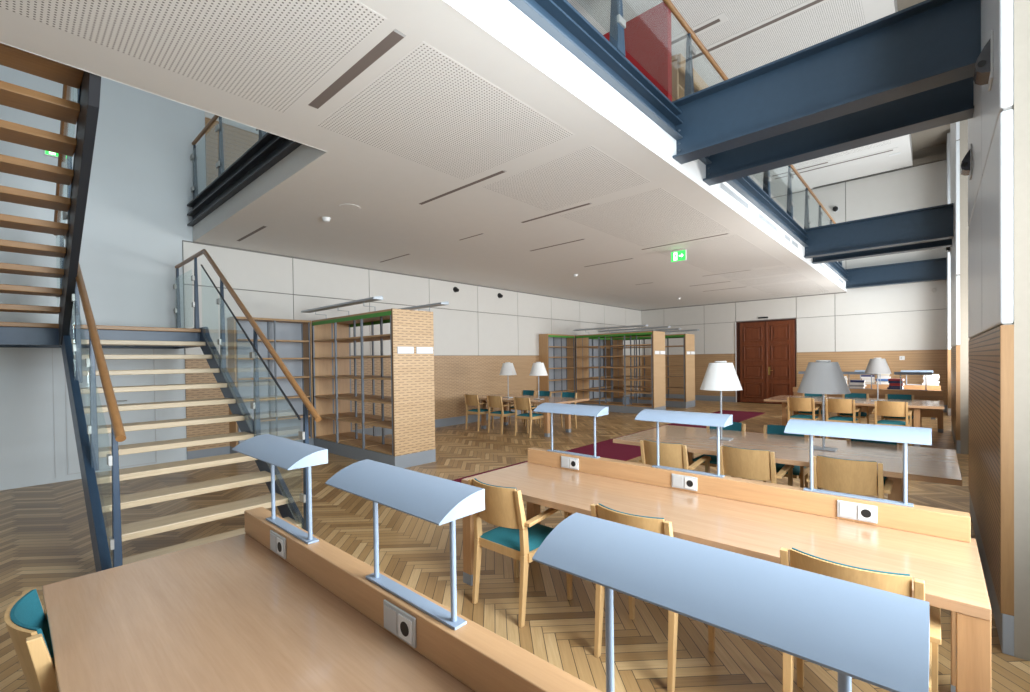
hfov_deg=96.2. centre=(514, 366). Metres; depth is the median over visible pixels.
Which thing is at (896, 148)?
ceiling slot
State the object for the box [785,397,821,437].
armchair
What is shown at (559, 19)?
steel beam
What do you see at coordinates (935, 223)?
steel beam
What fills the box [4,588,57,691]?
armchair
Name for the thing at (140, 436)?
door
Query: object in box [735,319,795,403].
door
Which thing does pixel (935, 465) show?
table
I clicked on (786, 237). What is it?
ceiling vent
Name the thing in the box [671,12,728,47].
ceiling slot
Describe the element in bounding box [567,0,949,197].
ceiling
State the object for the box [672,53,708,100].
bookcase
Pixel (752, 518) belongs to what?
desk
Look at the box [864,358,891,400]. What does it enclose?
table lamp
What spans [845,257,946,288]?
steel beam
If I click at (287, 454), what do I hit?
desk lamp
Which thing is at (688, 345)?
bookcase
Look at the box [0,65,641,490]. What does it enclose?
wall
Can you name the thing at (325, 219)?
smoke detector
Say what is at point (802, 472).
armchair
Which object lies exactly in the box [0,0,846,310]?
ceiling
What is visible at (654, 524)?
armchair
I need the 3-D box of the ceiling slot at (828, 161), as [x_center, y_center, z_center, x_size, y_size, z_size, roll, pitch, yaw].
[8.263,-5.731,13.436,1.600,0.028,0.240,0,1,42]
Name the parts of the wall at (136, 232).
panel, white panel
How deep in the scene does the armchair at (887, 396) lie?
8.98 m
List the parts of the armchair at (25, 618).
leg, leg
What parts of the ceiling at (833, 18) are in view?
cornice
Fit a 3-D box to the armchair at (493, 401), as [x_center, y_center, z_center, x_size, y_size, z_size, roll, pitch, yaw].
[-0.310,1.067,10.369,0.522,0.834,0.566,0,1,42]
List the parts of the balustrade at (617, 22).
post, post, handrail, post, post, post, post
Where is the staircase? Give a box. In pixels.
[0,43,320,571]
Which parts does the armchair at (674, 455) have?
leg, backrest, leg, armrest, leg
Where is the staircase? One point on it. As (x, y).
(70, 337)
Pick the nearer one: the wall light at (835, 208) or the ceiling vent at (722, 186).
the ceiling vent at (722, 186)
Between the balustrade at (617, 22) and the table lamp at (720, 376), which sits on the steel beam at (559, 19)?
the balustrade at (617, 22)
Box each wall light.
[832,206,838,211]
[960,144,971,179]
[973,30,993,90]
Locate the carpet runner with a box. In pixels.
[452,410,764,482]
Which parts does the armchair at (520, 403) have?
leg, backrest, leg, seat, leg, seat rail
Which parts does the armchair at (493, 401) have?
leg, backrest, leg, seat rail, seat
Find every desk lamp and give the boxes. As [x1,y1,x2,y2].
[232,434,327,544]
[325,459,484,629]
[532,512,929,691]
[534,403,608,457]
[635,409,732,477]
[784,419,931,506]
[842,372,876,388]
[855,370,880,383]
[894,372,931,390]
[901,370,932,384]
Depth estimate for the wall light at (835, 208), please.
14.53 m
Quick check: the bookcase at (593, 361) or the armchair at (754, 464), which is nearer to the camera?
the armchair at (754, 464)
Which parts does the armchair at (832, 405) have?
leg, backrest, seat rail, seat, leg, leg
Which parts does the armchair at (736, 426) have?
leg, seat, seat rail, leg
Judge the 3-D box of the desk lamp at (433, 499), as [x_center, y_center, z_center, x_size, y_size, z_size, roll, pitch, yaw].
[-0.375,0.539,1.472,0.635,0.374,0.165,0,1,42]
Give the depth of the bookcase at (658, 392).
14.12 m
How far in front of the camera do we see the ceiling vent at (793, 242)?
9.04 m
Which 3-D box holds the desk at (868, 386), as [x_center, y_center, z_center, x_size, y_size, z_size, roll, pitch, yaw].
[9.094,0.913,11.825,2.703,0.862,0.800,0,1,42]
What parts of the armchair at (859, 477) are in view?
leg, backrest, leg, armrest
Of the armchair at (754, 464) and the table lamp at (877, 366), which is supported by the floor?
the armchair at (754, 464)
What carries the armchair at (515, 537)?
on the floor
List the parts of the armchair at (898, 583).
leg, leg, backrest, leg, seat rail, leg, armrest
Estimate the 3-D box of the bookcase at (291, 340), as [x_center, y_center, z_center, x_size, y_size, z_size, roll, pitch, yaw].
[-4.350,0.361,8.284,0.347,2.400,1.292,0,1,42]
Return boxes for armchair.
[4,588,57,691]
[464,394,493,430]
[468,478,572,627]
[487,395,516,433]
[509,390,535,423]
[513,397,543,437]
[524,391,551,426]
[556,392,576,430]
[590,503,714,691]
[639,440,710,472]
[689,422,745,478]
[716,445,793,485]
[748,425,808,487]
[780,547,940,691]
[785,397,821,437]
[796,393,826,418]
[807,455,892,498]
[825,398,860,438]
[836,438,901,493]
[837,393,869,423]
[872,401,911,445]
[881,394,913,426]
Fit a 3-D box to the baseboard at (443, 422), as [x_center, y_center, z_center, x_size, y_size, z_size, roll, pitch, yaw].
[-0.019,1.346,13.339,0.035,0.200,15.780,0,1,42]
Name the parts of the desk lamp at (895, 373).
lamp shade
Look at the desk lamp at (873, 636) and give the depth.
0.74 m
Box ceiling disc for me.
[339,204,359,209]
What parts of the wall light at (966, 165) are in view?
wall plate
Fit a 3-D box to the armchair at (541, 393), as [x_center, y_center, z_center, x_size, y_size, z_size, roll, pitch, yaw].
[0.588,1.044,11.388,0.522,0.834,0.566,0,1,42]
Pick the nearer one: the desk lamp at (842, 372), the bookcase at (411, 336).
the bookcase at (411, 336)
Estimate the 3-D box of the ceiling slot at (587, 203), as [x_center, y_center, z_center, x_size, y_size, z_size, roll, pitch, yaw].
[0.543,-2.115,6.359,1.195,0.032,0.050,0,1,42]
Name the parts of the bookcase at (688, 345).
panel, shelf, panel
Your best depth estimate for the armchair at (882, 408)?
7.83 m
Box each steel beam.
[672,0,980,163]
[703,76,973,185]
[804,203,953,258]
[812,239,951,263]
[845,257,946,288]
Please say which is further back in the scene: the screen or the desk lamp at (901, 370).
the desk lamp at (901, 370)
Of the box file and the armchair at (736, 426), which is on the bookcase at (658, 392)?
the box file
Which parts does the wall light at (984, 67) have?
wall plate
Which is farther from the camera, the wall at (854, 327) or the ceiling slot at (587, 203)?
the wall at (854, 327)
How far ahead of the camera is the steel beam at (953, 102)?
4.59 m
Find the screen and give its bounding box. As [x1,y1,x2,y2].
[603,2,671,101]
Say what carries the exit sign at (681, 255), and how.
hanging from the ceiling at (473, 90)
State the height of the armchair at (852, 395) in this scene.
0.834 m
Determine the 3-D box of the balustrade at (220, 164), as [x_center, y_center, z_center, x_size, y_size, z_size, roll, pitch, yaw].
[-3.500,-3.142,5.966,4.810,1.036,0.080,0,1,42]
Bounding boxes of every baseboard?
[187,393,641,459]
[642,393,946,411]
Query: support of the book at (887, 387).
on the book
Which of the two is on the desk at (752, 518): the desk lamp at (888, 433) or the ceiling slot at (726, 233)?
the desk lamp at (888, 433)
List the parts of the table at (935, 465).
leg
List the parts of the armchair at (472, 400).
leg, backrest, leg, seat rail, seat, leg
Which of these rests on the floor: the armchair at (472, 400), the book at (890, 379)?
the armchair at (472, 400)
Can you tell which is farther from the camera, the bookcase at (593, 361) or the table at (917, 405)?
the bookcase at (593, 361)
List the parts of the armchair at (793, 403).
leg, backrest, seat rail, seat, leg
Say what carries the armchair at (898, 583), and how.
on the floor
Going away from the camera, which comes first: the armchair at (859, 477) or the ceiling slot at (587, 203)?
the armchair at (859, 477)
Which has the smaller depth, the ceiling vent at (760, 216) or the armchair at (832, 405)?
the ceiling vent at (760, 216)
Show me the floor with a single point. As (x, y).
(45, 538)
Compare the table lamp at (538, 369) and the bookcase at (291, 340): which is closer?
the bookcase at (291, 340)
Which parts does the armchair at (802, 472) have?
leg, seat, seat rail, leg, leg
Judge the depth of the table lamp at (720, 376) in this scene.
4.73 m
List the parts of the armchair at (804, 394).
seat, seat rail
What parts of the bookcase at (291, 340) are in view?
panel, shelf, shelf, shelf, shelf, shelf, panel, shelf, shelf, shelf, shelf, shelf, shelf, panel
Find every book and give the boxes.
[850,380,864,382]
[850,382,864,384]
[887,387,903,388]
[888,378,904,380]
[889,383,903,385]
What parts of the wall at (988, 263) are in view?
pier panel, pier panel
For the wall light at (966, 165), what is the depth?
4.20 m
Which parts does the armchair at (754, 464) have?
leg, backrest, leg, armrest, leg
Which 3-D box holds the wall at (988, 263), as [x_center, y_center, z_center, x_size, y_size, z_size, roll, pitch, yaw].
[4.021,-2.390,3.203,1.142,7.800,25.230,0,1,42]
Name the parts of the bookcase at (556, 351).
panel, panel, panel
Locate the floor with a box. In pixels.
[0,400,1029,691]
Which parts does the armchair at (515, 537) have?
leg, backrest, seat rail, leg, seat, leg, armrest, leg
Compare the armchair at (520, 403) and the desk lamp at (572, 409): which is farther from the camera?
the armchair at (520, 403)
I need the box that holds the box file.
[623,396,629,404]
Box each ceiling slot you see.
[237,226,266,240]
[308,29,405,108]
[419,170,506,204]
[521,203,591,222]
[531,239,583,250]
[641,233,728,249]
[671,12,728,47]
[684,0,830,61]
[770,160,832,177]
[771,147,897,180]
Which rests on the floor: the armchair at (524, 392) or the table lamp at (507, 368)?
the armchair at (524, 392)
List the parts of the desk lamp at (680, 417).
lamp shade, plate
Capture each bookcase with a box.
[227,316,313,453]
[301,296,448,467]
[539,334,575,412]
[573,324,670,413]
[589,338,610,401]
[611,328,698,407]
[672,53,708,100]
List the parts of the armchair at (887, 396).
seat rail, seat, leg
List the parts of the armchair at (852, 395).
seat, seat rail, leg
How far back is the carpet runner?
8.23 m
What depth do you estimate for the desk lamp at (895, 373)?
9.78 m
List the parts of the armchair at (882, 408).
leg, backrest, seat rail, seat, leg, leg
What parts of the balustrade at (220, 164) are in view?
post, handrail, post, post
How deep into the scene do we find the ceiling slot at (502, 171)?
5.33 m
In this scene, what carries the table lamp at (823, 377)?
on the table at (935, 465)
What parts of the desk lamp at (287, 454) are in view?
lamp shade, plate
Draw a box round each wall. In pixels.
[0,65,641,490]
[641,143,946,404]
[946,0,1029,660]
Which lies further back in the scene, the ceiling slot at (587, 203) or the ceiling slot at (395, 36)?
the ceiling slot at (587, 203)
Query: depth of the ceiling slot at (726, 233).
7.97 m
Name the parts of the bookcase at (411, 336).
shelf, panel, shelf, shelf, shelf, shelf, shelf, shelf, shelf, shelf, shelf, shelf, shelf, shelf, shelf, shelf, shelf, shelf, shelf, shelf, shelf, shelf, shelf, shelf, shelf, shelf, shelf, panel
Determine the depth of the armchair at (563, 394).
10.91 m
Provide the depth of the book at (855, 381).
10.65 m
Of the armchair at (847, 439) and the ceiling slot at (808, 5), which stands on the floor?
the armchair at (847, 439)
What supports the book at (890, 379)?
on the book
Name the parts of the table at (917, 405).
leg, leg, leg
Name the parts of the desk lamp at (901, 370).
lamp shade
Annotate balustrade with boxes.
[190,115,265,198]
[609,0,841,265]
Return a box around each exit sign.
[44,150,66,159]
[671,248,686,262]
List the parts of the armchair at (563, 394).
leg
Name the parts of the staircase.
post, handrail, post, post, post, post, post, handrail, landing frame, post, post, post, post, handrail, post, post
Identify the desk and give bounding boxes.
[42,507,601,691]
[462,447,991,691]
[793,387,942,432]
[848,384,941,423]
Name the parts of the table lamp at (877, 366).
lamp shade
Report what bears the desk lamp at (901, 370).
on the desk at (868, 386)
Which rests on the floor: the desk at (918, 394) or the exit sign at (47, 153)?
the desk at (918, 394)
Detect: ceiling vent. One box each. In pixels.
[719,183,748,210]
[757,211,776,232]
[784,233,789,242]
[791,239,797,248]
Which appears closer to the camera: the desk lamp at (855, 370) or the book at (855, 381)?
the book at (855, 381)
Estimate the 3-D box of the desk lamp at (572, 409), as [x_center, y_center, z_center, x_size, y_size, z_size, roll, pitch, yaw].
[0.426,0.496,3.608,0.599,0.380,0.165,0,1,42]
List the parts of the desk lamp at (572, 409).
lamp shade, plate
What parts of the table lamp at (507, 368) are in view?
lamp shade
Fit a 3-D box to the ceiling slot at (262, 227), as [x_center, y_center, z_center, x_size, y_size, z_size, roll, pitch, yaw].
[-4.092,-2.063,7.163,1.200,0.032,0.050,0,1,42]
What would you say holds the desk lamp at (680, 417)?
on the desk at (752, 518)
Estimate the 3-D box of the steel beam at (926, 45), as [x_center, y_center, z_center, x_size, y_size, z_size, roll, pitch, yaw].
[2.563,-2.474,4.146,2.282,0.585,0.225,0,1,42]
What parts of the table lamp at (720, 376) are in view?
plate, lamp shade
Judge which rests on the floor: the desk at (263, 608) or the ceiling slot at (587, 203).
the desk at (263, 608)
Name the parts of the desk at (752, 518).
leg, leg, socket plate, socket plate, socket plate, leg, leg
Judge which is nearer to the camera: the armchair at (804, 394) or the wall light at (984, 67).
the wall light at (984, 67)
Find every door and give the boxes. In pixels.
[52,348,156,477]
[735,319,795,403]
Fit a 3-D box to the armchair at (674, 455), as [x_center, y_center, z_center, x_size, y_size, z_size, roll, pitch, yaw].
[1.518,1.112,4.437,0.522,0.834,0.566,0,1,42]
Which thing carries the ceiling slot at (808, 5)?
attached to the ceiling at (833, 18)
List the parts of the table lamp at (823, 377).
lamp shade, plate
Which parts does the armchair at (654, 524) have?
leg, backrest, leg, leg, leg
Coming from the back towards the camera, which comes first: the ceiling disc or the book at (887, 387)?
the book at (887, 387)
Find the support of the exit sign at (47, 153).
attached to the wall at (136, 232)
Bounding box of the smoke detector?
[322,217,330,221]
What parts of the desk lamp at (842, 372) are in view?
lamp shade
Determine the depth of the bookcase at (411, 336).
7.46 m
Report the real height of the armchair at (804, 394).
0.834 m
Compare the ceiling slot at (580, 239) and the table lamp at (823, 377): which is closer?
the table lamp at (823, 377)
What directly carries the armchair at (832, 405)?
on the floor
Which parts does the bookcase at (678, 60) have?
shelf, panel, cornice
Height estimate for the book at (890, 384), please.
0.057 m
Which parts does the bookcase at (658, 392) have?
panel, shelf, shelf, shelf, shelf, shelf, shelf, shelf, shelf, shelf, shelf, panel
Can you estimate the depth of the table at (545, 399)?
10.21 m
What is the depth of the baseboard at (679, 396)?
17.36 m
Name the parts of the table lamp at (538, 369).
lamp shade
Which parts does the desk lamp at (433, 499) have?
lamp shade, plate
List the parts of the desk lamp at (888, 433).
lamp shade, plate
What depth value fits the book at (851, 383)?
10.69 m
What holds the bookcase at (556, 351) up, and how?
on the floor
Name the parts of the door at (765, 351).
raised panel, raised panel, raised panel, raised panel, raised panel, raised panel, raised panel, raised panel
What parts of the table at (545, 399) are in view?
leg, leg, leg, leg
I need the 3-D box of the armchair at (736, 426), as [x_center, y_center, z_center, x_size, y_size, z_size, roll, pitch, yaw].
[2.394,1.089,5.402,0.522,0.834,0.566,0,1,42]
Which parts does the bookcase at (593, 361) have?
panel, panel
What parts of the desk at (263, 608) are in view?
socket plate, socket plate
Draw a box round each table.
[464,394,588,436]
[613,425,961,501]
[764,395,943,446]
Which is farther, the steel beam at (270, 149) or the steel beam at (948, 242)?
the steel beam at (948, 242)
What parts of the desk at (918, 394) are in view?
modesty panel, leg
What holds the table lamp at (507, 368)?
on the table at (545, 399)
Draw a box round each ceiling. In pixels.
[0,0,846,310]
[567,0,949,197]
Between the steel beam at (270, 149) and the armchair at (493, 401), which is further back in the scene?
the armchair at (493, 401)
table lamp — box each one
[499,362,516,397]
[529,362,547,399]
[700,361,742,440]
[797,360,850,451]
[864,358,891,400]

